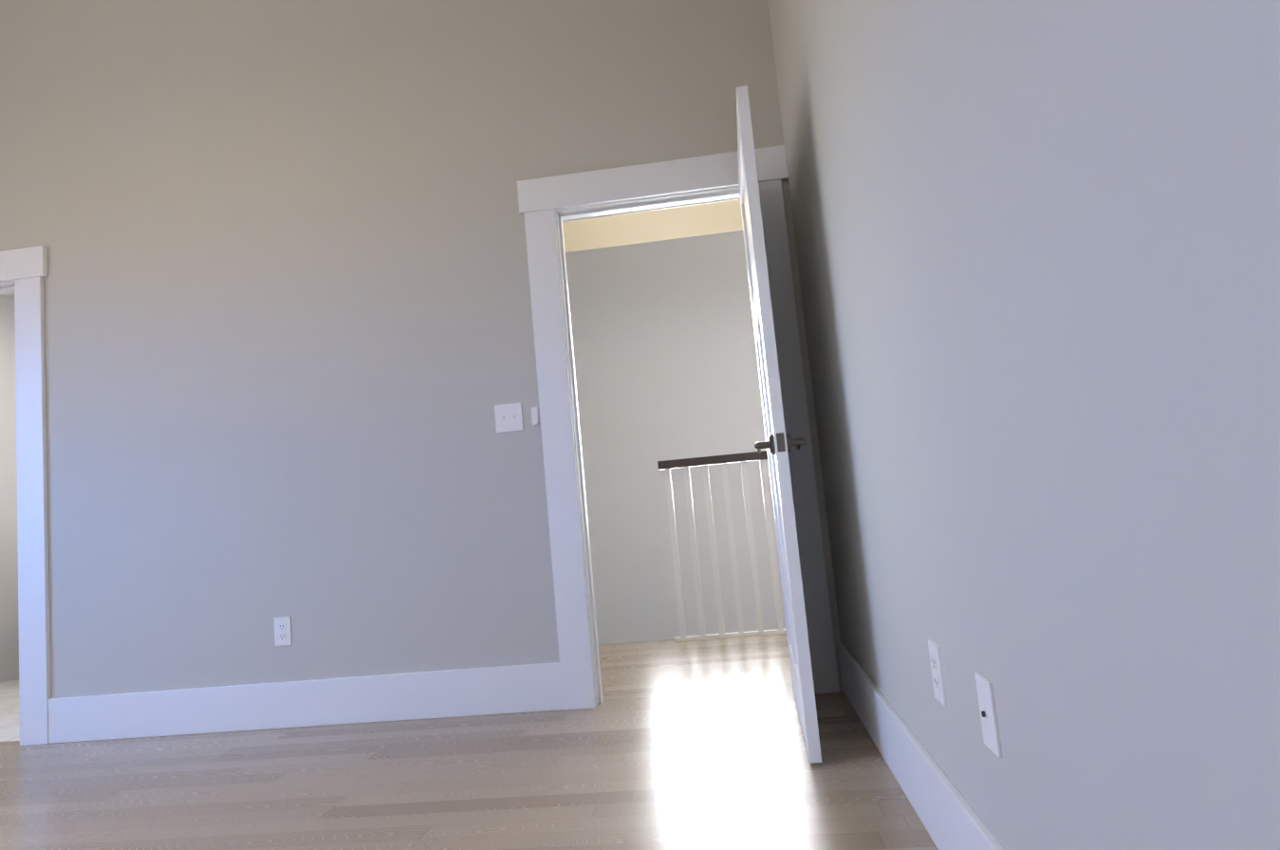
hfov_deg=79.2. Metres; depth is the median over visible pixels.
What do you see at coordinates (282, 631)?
outlet
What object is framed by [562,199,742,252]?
ceiling
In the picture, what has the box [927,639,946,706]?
outlet
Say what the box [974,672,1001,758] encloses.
outlet
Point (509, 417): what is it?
light switch
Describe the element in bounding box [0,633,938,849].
floor
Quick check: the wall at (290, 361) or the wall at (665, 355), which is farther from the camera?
the wall at (665, 355)
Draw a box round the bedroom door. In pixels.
[736,85,821,763]
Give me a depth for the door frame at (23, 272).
3.41 m
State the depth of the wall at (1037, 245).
0.90 m
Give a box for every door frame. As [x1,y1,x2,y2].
[0,245,50,745]
[517,145,839,710]
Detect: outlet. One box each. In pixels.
[273,616,291,646]
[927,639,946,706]
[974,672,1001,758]
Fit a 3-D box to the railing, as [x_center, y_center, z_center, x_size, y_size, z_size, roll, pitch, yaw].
[2.303,0.492,4.178,4.350,1.012,0.064,-6,-6,6]
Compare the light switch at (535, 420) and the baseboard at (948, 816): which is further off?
the light switch at (535, 420)
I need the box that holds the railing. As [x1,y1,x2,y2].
[657,450,786,641]
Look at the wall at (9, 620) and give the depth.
5.23 m
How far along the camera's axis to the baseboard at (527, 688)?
3.19 m
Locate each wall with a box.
[0,0,842,698]
[0,295,18,683]
[565,230,786,645]
[767,0,1279,849]
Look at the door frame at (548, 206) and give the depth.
3.17 m
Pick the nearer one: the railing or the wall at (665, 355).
the railing
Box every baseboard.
[48,662,563,743]
[836,642,1004,849]
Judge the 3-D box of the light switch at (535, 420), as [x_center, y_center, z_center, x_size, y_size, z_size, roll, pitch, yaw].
[-0.435,-0.037,3.204,0.032,0.075,0.014,-6,-6,6]
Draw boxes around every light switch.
[494,402,523,432]
[530,407,539,425]
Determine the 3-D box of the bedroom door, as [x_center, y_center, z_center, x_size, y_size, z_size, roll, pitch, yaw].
[0.462,-0.010,2.697,0.155,2.030,0.806,-6,-6,7]

